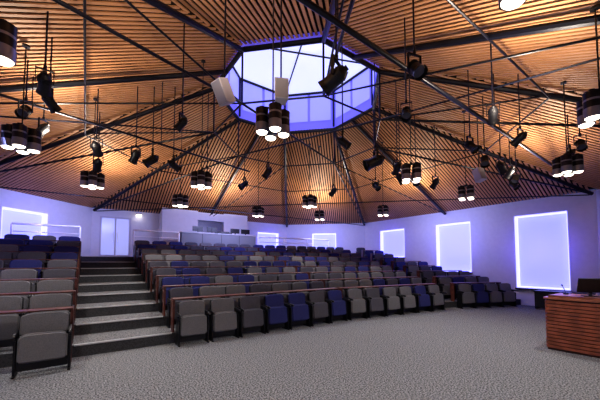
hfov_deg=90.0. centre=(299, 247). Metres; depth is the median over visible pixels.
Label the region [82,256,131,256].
stair nosing
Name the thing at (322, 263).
seat
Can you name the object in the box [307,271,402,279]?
row desk
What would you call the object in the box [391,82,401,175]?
spotlight
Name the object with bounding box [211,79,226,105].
grille
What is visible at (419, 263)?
seat
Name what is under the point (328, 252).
seat
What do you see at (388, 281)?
seat
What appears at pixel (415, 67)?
spotlight
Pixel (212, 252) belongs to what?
seat
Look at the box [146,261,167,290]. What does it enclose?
seat
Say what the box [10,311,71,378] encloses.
seat
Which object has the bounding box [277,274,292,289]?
seat
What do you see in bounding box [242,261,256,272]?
seat
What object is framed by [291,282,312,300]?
seat
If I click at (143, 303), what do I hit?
stair nosing
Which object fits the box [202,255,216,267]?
seat
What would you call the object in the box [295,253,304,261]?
seat
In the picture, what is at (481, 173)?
grille
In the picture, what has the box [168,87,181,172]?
spotlight
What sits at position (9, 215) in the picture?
window
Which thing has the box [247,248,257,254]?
seat
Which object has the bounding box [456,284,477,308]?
seat
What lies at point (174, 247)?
seat
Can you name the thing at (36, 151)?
diffuser
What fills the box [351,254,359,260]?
seat
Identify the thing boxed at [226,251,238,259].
seat
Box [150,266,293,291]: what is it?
row desk
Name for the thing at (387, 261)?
seat
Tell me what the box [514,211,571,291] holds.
window
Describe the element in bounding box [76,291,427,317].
floor
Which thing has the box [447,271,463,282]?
seat
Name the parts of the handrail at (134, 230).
post, rail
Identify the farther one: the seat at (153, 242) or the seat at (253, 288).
the seat at (153, 242)
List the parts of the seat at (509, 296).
backrest, seat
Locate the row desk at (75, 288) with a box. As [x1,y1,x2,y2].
[0,278,76,318]
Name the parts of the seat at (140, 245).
backrest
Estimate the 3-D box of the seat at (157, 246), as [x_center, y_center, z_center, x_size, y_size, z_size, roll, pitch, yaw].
[-5.098,0.332,11.255,0.594,0.845,0.385,2,-4,-35]
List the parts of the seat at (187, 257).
backrest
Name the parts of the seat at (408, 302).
leg, backrest, seat, leg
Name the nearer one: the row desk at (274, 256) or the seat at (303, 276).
the seat at (303, 276)
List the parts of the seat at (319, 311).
leg, backrest, seat, leg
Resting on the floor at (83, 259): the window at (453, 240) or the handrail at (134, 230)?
the handrail at (134, 230)
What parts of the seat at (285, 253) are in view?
backrest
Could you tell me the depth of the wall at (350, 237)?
18.38 m
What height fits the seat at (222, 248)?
0.845 m
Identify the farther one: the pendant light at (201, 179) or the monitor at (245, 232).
the monitor at (245, 232)
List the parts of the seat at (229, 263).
backrest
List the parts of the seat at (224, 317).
leg, backrest, seat, leg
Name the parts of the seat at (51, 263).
backrest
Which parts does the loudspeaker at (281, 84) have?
drop rod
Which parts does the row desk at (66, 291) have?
panel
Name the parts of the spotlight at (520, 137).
drop rod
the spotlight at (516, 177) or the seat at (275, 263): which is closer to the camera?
the spotlight at (516, 177)
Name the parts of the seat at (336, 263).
backrest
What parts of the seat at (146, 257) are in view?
leg, backrest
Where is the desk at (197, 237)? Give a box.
[179,231,256,246]
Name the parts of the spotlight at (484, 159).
drop rod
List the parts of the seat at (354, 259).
backrest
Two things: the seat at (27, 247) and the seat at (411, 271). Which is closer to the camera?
the seat at (27, 247)
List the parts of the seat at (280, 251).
backrest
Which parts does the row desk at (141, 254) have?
panel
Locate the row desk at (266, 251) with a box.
[265,251,357,255]
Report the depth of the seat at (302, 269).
10.89 m
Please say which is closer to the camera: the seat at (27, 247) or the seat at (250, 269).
the seat at (27, 247)
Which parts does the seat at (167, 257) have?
backrest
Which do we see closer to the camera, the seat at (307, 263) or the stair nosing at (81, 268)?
the stair nosing at (81, 268)
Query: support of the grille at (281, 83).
attached to the loudspeaker at (281, 84)
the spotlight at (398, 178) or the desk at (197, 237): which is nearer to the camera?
the spotlight at (398, 178)
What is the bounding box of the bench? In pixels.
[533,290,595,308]
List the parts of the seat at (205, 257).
backrest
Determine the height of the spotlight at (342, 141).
2.543 m
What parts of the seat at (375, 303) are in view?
leg, backrest, seat, leg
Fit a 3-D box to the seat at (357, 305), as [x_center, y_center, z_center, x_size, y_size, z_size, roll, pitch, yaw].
[1.637,1.631,8.616,0.594,0.845,0.385,2,-3,-27]
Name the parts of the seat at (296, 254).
backrest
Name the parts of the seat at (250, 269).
backrest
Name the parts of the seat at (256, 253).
backrest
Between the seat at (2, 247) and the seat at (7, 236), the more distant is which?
the seat at (7, 236)
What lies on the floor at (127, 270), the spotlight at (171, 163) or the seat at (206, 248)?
the seat at (206, 248)
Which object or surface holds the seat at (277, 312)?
on the floor at (495, 352)
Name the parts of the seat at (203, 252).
backrest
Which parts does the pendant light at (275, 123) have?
lamp shade, lamp shade, lamp shade, lamp shade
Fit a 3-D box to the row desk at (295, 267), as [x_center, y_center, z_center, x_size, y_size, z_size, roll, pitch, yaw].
[1.840,1.077,12.059,4.547,0.672,0.230,2,-3,-27]
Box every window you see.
[0,206,47,238]
[219,31,378,130]
[258,232,278,247]
[312,233,335,248]
[380,228,404,257]
[436,221,472,273]
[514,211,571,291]
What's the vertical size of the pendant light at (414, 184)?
2.318 m
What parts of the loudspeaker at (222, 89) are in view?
drop rod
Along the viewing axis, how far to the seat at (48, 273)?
6.63 m
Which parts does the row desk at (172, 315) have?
panel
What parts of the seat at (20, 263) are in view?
backrest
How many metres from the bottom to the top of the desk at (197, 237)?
1.120 m
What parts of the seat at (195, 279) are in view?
seat, backrest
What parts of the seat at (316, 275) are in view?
backrest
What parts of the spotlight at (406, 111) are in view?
drop rod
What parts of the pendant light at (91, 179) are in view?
lamp shade, lamp shade, lamp shade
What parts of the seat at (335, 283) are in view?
backrest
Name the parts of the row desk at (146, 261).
panel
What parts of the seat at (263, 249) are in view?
backrest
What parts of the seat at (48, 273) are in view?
backrest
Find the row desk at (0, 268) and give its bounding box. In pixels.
[0,268,77,304]
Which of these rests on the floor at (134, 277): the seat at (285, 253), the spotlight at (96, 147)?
the seat at (285, 253)
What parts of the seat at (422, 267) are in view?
backrest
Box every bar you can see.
[0,76,249,171]
[297,0,551,165]
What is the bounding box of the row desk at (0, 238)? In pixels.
[0,238,80,262]
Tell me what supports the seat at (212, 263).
on the floor at (135, 296)
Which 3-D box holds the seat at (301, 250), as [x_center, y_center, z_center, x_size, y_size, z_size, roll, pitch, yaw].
[0.237,0.510,14.662,0.594,0.845,0.385,2,-3,-27]
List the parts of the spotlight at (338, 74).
drop rod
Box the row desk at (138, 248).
[137,248,264,267]
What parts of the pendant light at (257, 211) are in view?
lamp shade, lamp shade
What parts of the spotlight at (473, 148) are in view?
drop rod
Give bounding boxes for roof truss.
[0,0,599,226]
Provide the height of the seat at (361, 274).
0.845 m
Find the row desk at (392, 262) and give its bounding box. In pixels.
[391,261,420,270]
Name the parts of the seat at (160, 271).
leg, backrest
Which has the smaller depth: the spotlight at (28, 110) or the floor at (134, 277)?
the spotlight at (28, 110)
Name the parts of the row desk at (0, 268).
panel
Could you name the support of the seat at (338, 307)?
on the floor at (495, 352)
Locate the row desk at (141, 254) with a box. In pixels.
[141,254,263,274]
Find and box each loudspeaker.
[211,0,235,106]
[275,0,288,105]
[472,118,486,182]
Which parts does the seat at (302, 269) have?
backrest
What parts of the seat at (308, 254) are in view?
backrest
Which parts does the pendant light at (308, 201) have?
lamp shade, lamp shade, lamp shade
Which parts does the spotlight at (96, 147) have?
drop rod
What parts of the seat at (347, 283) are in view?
backrest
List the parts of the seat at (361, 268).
backrest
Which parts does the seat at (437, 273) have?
backrest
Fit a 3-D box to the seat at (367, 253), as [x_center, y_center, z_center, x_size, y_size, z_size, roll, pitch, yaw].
[3.830,0.598,16.338,0.594,0.845,0.385,1,-3,-13]
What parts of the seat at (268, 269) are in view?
backrest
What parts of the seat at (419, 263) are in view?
backrest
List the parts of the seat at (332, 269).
backrest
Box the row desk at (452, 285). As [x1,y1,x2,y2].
[450,282,500,301]
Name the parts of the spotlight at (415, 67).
drop rod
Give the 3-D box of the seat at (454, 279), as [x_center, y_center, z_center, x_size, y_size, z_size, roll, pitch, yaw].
[6.207,1.582,11.606,0.594,0.845,0.385,1,-3,-13]
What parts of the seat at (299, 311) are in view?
leg, backrest, seat, leg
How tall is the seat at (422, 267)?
0.845 m
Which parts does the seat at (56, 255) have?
backrest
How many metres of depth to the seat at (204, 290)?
7.10 m
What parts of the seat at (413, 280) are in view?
backrest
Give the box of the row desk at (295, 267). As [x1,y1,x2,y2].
[294,265,389,271]
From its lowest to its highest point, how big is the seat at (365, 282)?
0.845 m
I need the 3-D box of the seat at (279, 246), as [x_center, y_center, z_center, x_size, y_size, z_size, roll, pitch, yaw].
[-0.904,0.325,15.037,0.594,0.845,0.385,2,-3,-27]
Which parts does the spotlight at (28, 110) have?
drop rod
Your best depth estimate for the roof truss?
7.03 m
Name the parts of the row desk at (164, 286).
panel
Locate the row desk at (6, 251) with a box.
[6,251,79,282]
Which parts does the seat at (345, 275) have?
backrest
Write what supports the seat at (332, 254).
on the floor at (134, 277)
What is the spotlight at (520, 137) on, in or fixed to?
hanging from the roof truss
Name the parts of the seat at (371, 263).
backrest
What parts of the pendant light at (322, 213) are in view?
lamp shade, lamp shade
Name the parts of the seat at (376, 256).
backrest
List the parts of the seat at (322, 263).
backrest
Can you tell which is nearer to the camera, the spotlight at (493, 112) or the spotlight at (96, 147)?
the spotlight at (493, 112)
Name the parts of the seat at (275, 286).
backrest, seat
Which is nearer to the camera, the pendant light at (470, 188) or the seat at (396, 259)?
the pendant light at (470, 188)
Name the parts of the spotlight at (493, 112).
drop rod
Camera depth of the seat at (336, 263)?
12.57 m
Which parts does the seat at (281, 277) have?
backrest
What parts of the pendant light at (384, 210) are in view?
lamp shade, lamp shade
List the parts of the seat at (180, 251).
backrest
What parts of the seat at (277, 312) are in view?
leg, backrest, seat, leg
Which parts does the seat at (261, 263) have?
backrest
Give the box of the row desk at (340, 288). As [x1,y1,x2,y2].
[337,283,435,297]
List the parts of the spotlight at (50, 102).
drop rod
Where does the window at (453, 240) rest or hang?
in the wall at (493, 257)
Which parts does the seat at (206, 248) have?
backrest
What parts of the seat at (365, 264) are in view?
backrest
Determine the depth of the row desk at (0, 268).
6.71 m
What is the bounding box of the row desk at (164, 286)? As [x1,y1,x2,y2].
[162,279,321,315]
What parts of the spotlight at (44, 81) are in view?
drop rod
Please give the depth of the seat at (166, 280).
7.39 m
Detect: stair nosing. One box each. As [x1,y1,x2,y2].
[74,332,171,345]
[76,316,162,325]
[77,303,155,308]
[78,292,149,295]
[79,282,144,285]
[80,274,140,276]
[81,268,125,268]
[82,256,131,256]
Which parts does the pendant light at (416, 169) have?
lamp shade, lamp shade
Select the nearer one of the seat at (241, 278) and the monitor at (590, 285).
the monitor at (590, 285)
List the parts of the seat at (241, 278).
backrest, seat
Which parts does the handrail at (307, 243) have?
rail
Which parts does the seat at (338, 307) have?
leg, backrest, seat, leg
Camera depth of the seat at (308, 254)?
13.99 m
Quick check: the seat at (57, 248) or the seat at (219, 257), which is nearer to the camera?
the seat at (57, 248)
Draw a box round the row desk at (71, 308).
[0,306,73,360]
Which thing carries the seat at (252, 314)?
on the floor at (495, 352)
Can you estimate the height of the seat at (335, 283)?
0.845 m
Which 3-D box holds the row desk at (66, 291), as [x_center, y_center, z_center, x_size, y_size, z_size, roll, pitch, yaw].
[-5.295,1.213,4.869,2.628,0.877,0.230,2,-4,-35]
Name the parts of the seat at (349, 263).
backrest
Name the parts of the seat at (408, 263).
backrest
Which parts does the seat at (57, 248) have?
backrest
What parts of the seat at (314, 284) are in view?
backrest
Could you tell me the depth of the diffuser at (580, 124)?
3.81 m
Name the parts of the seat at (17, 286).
backrest, seat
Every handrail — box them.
[10,222,80,240]
[132,229,179,256]
[258,236,328,246]
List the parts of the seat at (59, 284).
backrest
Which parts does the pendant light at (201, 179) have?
lamp shade, lamp shade, lamp shade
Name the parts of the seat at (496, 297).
backrest, seat, leg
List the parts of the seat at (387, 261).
backrest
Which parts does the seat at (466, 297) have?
leg, backrest, seat, leg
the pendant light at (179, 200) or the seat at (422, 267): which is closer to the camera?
the pendant light at (179, 200)
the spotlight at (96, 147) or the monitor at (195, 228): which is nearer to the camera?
the spotlight at (96, 147)
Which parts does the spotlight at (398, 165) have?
drop rod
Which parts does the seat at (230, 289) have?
backrest, seat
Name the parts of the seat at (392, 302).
leg, backrest, seat, leg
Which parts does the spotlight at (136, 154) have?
drop rod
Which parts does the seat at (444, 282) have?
backrest, seat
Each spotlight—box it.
[14,60,33,119]
[35,11,54,96]
[36,104,49,137]
[41,37,62,113]
[90,89,103,156]
[92,112,103,171]
[128,86,140,164]
[142,87,158,167]
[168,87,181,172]
[173,23,187,132]
[203,93,210,172]
[238,148,247,189]
[261,141,271,179]
[318,0,348,96]
[328,158,336,196]
[337,43,351,149]
[363,63,384,171]
[372,112,380,190]
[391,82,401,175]
[396,103,402,184]
[400,17,411,121]
[407,0,427,80]
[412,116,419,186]
[429,125,438,188]
[464,70,479,153]
[479,96,489,167]
[486,43,499,124]
[495,115,507,174]
[503,133,514,179]
[509,74,527,147]
[509,160,519,189]
[510,149,520,184]
[559,114,575,156]
[573,128,587,151]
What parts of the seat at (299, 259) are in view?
backrest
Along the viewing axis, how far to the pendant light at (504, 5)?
2.03 m
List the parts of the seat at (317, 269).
backrest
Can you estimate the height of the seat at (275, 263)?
0.845 m
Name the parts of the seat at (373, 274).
backrest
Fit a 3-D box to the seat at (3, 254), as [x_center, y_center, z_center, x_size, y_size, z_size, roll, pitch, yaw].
[-7.315,0.520,7.177,0.653,0.862,0.385,2,-4,-35]
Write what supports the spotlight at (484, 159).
hanging from the ceiling
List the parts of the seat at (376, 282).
backrest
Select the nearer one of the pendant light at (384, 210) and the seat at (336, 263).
the pendant light at (384, 210)
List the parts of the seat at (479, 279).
backrest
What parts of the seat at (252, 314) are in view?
leg, backrest, seat, leg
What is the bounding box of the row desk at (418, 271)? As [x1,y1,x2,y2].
[416,270,461,277]
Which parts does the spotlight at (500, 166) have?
drop rod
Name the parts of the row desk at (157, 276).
panel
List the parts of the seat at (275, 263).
backrest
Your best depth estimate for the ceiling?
7.99 m
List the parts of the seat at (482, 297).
backrest, seat, leg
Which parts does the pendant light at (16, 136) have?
lamp shade, lamp shade, lamp shade, lamp shade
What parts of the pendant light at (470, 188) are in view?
lamp shade, lamp shade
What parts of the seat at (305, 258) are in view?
backrest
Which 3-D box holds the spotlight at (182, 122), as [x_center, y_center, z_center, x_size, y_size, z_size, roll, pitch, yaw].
[-2.181,-3.131,5.527,0.272,2.066,0.186,-1,-3,10]
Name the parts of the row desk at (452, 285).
panel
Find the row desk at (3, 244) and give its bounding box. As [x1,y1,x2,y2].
[3,244,80,274]
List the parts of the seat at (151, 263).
leg, backrest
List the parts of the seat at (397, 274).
backrest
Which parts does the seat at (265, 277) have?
backrest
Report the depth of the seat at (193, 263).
9.54 m
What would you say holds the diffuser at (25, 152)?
attached to the pendant light at (16, 136)
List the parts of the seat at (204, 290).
seat, backrest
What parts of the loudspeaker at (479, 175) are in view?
drop rod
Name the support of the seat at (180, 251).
on the floor at (134, 277)
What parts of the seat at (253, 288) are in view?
backrest, seat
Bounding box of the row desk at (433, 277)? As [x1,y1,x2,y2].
[432,276,479,282]
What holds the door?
in the wall at (148, 221)
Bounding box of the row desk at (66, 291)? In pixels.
[0,290,75,338]
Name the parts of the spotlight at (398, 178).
drop rod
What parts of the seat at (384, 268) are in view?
backrest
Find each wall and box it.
[0,188,91,255]
[90,208,286,255]
[159,207,246,244]
[287,223,364,252]
[365,190,599,305]
[596,189,599,257]
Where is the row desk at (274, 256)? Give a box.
[274,256,341,259]
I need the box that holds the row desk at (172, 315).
[170,288,338,332]
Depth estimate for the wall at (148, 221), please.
14.19 m
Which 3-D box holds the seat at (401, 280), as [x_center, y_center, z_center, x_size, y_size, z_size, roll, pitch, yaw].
[3.828,1.536,10.723,0.594,0.845,0.385,2,-3,-27]
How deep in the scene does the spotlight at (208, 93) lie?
8.76 m
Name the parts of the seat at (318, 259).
backrest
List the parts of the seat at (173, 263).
backrest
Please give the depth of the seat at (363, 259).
14.32 m
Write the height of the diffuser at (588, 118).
0.058 m
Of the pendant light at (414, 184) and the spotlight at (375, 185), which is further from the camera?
the spotlight at (375, 185)
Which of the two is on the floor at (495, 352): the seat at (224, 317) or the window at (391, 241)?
the seat at (224, 317)
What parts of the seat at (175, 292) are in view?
leg, seat, backrest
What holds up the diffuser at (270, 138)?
attached to the pendant light at (275, 123)
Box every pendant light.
[0,19,17,66]
[0,43,41,154]
[80,98,104,189]
[172,115,188,207]
[190,59,211,189]
[252,144,263,216]
[255,0,289,140]
[302,144,316,207]
[315,146,324,220]
[377,142,388,216]
[401,55,421,183]
[458,110,474,200]
[498,0,526,10]
[551,81,583,176]
[576,4,599,127]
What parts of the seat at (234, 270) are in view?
backrest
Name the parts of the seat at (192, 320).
leg, backrest, seat, leg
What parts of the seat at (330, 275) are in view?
backrest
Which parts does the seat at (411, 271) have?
backrest, seat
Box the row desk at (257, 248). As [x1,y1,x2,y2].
[257,248,335,250]
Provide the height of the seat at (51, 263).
0.862 m
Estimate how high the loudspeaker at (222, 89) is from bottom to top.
1.841 m
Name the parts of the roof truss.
tie rod, tie rod, tie rod, tie rod, tie rod, tie rod, tie rod, tie rod, tie rod, tie rod, tie rod, tie rod, tie rod, tie rod, tie rod, tie rod, tie rod, tie rod, tie rod, tie rod, tie rod, tie rod, tie rod, tie rod, tie rod, tie rod, tie rod, tie rod, tie rod, tie rod, tie rod, tie rod, tie rod, tie rod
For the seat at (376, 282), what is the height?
0.845 m
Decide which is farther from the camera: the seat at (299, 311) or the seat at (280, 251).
the seat at (280, 251)
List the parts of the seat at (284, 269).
backrest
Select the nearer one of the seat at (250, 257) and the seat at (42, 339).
the seat at (42, 339)
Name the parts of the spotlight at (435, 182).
drop rod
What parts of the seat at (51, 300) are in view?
backrest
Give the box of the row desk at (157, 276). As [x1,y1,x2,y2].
[155,272,306,302]
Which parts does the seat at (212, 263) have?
backrest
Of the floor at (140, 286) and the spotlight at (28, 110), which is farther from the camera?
the floor at (140, 286)
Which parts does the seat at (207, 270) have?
backrest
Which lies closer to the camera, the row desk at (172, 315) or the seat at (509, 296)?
the row desk at (172, 315)
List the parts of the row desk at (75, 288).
panel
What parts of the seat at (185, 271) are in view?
seat, backrest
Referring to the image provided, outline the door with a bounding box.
[99,216,130,255]
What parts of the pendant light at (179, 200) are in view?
lamp shade, lamp shade, lamp shade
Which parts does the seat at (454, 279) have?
backrest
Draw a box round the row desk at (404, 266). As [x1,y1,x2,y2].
[403,265,434,272]
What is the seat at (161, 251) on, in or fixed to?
on the floor at (134, 277)
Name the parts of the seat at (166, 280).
leg, seat, backrest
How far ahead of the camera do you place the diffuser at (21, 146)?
4.50 m
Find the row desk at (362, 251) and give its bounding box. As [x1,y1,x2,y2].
[361,250,377,256]
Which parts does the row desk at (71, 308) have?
panel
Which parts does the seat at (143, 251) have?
leg, backrest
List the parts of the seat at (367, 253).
backrest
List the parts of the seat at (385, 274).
backrest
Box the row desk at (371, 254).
[370,253,387,261]
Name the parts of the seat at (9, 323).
seat, backrest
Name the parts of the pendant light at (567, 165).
lamp shade, lamp shade, lamp shade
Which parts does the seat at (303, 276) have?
backrest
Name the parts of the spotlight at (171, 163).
drop rod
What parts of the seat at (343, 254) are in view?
backrest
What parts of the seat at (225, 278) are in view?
seat, backrest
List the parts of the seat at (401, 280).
backrest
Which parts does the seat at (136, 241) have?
backrest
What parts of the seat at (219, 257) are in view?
backrest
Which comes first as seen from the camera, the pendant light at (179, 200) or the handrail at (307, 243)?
the pendant light at (179, 200)
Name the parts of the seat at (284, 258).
backrest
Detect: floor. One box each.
[0,298,520,367]
[0,305,599,399]
[74,298,449,335]
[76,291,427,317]
[77,289,159,303]
[78,281,153,292]
[79,274,142,282]
[80,262,135,267]
[80,268,138,274]
[81,256,132,261]
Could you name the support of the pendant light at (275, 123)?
hanging from the ceiling
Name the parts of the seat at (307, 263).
backrest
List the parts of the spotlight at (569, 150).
drop rod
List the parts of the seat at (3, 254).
backrest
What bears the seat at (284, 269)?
on the floor at (92, 312)
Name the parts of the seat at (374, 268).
backrest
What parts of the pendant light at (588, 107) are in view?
lamp shade, lamp shade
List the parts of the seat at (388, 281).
backrest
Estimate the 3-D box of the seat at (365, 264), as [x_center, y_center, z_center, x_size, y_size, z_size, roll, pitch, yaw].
[2.835,1.045,13.109,0.594,0.845,0.385,2,-3,-27]
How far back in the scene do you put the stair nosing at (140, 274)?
9.00 m
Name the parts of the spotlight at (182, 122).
drop rod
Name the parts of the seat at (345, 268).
backrest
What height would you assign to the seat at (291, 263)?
0.845 m
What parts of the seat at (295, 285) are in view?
backrest, seat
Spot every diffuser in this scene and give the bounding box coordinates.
[0,55,13,66]
[1,145,13,149]
[12,144,25,148]
[17,150,28,154]
[28,149,39,153]
[256,130,266,134]
[265,136,275,140]
[270,126,280,131]
[278,133,288,137]
[578,122,593,127]
[584,115,599,121]
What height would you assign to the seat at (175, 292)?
0.845 m
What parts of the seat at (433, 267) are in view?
backrest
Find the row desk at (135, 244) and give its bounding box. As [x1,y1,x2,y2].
[134,244,255,261]
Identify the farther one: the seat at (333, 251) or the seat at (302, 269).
the seat at (333, 251)
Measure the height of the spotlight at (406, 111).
1.835 m
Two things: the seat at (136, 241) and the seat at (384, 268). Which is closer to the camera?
the seat at (136, 241)
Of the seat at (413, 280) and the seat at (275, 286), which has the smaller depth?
the seat at (275, 286)
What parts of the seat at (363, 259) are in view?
backrest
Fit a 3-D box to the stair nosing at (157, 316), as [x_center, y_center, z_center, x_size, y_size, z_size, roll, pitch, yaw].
[-3.699,1.525,6.251,1.560,0.024,0.035,2,-4,-35]
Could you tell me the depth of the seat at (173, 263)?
9.18 m
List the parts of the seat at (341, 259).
backrest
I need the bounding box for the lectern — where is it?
[543,293,599,357]
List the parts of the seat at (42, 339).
leg, armrest, seat, backrest, leg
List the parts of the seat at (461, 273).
backrest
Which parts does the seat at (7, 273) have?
backrest, seat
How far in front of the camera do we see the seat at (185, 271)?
8.52 m
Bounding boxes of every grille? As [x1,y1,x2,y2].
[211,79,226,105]
[276,78,287,97]
[478,167,486,177]
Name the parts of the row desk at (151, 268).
panel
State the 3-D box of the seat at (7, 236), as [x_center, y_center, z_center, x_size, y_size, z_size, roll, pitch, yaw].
[-8.796,0.015,9.282,0.653,0.862,0.385,2,-4,-35]
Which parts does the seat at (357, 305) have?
leg, backrest, seat, leg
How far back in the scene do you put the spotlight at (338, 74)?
4.09 m
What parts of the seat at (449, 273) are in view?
backrest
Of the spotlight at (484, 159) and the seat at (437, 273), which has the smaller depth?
the spotlight at (484, 159)
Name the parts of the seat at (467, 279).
backrest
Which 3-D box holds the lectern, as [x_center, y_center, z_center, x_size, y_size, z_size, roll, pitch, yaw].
[5.313,1.380,5.316,0.840,1.000,1.390,2,-4,-35]
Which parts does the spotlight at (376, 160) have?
drop rod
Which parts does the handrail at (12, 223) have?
post, rail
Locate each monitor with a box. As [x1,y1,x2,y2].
[193,226,202,231]
[207,227,216,232]
[230,229,238,233]
[241,229,249,234]
[577,278,599,296]
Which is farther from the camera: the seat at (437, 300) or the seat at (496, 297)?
the seat at (496, 297)
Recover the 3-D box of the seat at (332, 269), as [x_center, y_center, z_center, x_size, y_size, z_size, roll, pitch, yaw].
[1.440,1.162,11.417,0.594,0.845,0.385,2,-3,-27]
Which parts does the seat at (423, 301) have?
leg, backrest, seat, leg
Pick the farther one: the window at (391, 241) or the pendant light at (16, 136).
the window at (391, 241)
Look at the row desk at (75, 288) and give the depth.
6.07 m
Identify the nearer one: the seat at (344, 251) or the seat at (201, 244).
the seat at (201, 244)
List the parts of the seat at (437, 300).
leg, backrest, seat, leg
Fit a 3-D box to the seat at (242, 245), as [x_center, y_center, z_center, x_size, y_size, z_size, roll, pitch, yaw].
[-2.529,0.278,14.138,0.594,0.845,0.385,2,-4,-35]
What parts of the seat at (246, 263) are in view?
backrest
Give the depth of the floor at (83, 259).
11.13 m
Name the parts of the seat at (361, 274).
backrest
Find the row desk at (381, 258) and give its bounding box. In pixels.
[380,257,397,266]
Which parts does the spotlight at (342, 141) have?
drop rod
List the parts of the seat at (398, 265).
backrest, seat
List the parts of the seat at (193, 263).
backrest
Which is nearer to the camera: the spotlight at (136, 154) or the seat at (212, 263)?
the spotlight at (136, 154)
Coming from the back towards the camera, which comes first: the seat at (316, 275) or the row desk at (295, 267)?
the row desk at (295, 267)
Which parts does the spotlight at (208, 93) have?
drop rod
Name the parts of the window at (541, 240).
sill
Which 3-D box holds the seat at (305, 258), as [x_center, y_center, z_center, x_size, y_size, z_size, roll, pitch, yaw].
[0.461,0.826,12.843,0.594,0.845,0.385,2,-3,-27]
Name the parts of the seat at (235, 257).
backrest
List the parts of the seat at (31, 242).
backrest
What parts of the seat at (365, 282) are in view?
backrest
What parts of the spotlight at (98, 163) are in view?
drop rod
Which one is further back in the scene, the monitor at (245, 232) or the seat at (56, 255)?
the monitor at (245, 232)
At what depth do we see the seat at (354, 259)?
14.05 m
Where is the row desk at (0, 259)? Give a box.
[0,259,78,292]
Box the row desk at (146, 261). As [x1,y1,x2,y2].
[145,260,282,282]
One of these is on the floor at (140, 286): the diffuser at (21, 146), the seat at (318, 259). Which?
the seat at (318, 259)
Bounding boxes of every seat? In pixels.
[0,239,24,250]
[0,244,19,258]
[0,251,12,267]
[0,260,4,271]
[0,269,38,291]
[0,280,31,307]
[0,295,25,347]
[4,234,29,244]
[9,259,43,277]
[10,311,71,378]
[16,252,46,267]
[23,245,50,260]
[23,293,73,342]
[28,240,53,253]
[32,235,55,247]
[32,279,75,322]
[38,269,76,305]
[43,260,77,294]
[50,252,78,283]
[53,246,79,268]
[56,241,79,247]
[59,236,79,242]
[133,240,149,261]
[136,244,152,267]
[139,249,157,273]
[142,255,161,281]
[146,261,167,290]
[152,241,166,248]
[153,268,177,299]
[156,245,170,253]
[159,277,187,312]
[160,250,175,259]
[165,255,181,266]
[166,287,197,327]
[169,242,182,248]
[170,261,187,276]
[173,246,187,253]
[175,300,210,346]
[178,250,192,259]
[180,268,199,284]
[184,255,199,266]
[185,242,197,248]
[188,276,213,295]
[190,246,202,253]
[190,261,206,273]
[195,250,209,259]
[198,286,225,315]
[200,243,211,249]
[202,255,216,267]
[205,247,217,254]
[205,268,222,283]
[208,298,240,341]
[209,261,227,273]
[211,251,224,259]
[214,243,224,249]
[214,275,237,294]
[218,256,232,267]
[220,247,231,254]
[225,285,250,307]
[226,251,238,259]
[226,261,245,272]
[226,267,242,282]
[227,244,237,250]
[234,247,244,254]
[234,256,246,265]
[237,275,259,292]
[237,296,266,336]
[240,244,249,250]
[241,251,252,259]
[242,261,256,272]
[246,267,262,281]
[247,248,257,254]
[249,256,260,265]
[249,284,273,304]
[253,245,263,250]
[254,252,265,259]
[258,261,270,272]
[258,274,278,291]
[261,248,271,255]
[263,256,274,265]
[263,294,290,332]
[265,245,274,251]
[265,267,278,280]
[269,252,279,259]
[270,283,294,302]
[272,261,284,272]
[274,249,284,255]
[276,245,286,251]
[277,256,289,265]
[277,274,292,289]
[282,252,292,260]
[282,267,297,279]
[286,293,312,329]
[287,249,296,255]
[288,261,300,273]
[291,257,303,265]
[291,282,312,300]
[294,273,311,288]
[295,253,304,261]
[299,249,308,255]
[299,267,314,279]
[304,257,317,265]
[304,261,315,271]
[307,253,316,261]
[307,291,331,325]
[309,281,329,298]
[312,273,331,287]
[315,267,328,278]
[316,257,330,264]
[318,253,327,261]
[318,261,329,271]
[321,250,330,255]
[326,280,348,297]
[326,290,349,322]
[328,257,337,266]
[328,273,344,286]
[330,253,338,260]
[330,267,343,277]
[332,250,340,257]
[332,261,343,270]
[339,257,348,266]
[340,253,349,260]
[342,250,350,257]
[343,267,357,277]
[343,273,360,285]
[343,280,363,290]
[345,261,356,270]
[345,289,368,319]
[350,257,359,266]
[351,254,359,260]
[356,248,364,257]
[357,266,371,277]
[357,272,373,285]
[358,262,369,270]
[358,279,377,295]
[360,257,369,266]
[364,251,373,261]
[364,288,386,317]
[369,262,381,270]
[370,266,383,276]
[370,272,386,284]
[372,279,390,294]
[373,254,383,266]
[382,266,394,276]
[382,287,403,315]
[383,258,394,273]
[383,272,399,280]
[384,254,394,260]
[386,279,401,293]
[394,262,407,276]
[395,258,406,264]
[395,272,410,284]
[398,278,416,292]
[398,286,418,314]
[406,262,419,269]
[407,266,421,283]
[410,278,428,287]
[413,286,433,312]
[418,262,429,268]
[420,266,433,273]
[421,271,438,290]
[427,285,446,310]
[431,266,446,275]
[434,271,451,282]
[438,277,456,299]
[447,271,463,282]
[451,277,470,299]
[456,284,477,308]
[459,271,469,281]
[464,277,482,289]
[471,284,491,307]
[477,277,495,287]
[485,283,504,306]
[498,283,517,306]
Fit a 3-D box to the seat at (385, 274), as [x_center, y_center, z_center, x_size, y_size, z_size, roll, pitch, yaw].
[3.497,1.372,11.518,0.594,0.845,0.385,2,-3,-27]
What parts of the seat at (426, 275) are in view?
backrest, seat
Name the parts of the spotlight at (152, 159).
drop rod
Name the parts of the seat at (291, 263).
backrest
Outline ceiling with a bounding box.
[0,0,599,224]
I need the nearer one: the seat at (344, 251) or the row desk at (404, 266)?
the row desk at (404, 266)
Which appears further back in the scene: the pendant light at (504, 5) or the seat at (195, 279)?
the seat at (195, 279)
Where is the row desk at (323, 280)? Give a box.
[321,276,417,287]
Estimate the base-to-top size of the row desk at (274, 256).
0.672 m
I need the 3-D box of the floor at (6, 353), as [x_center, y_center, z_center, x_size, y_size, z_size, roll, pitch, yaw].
[0.546,1.929,8.200,17.102,0.205,1.892,2,-3,-29]

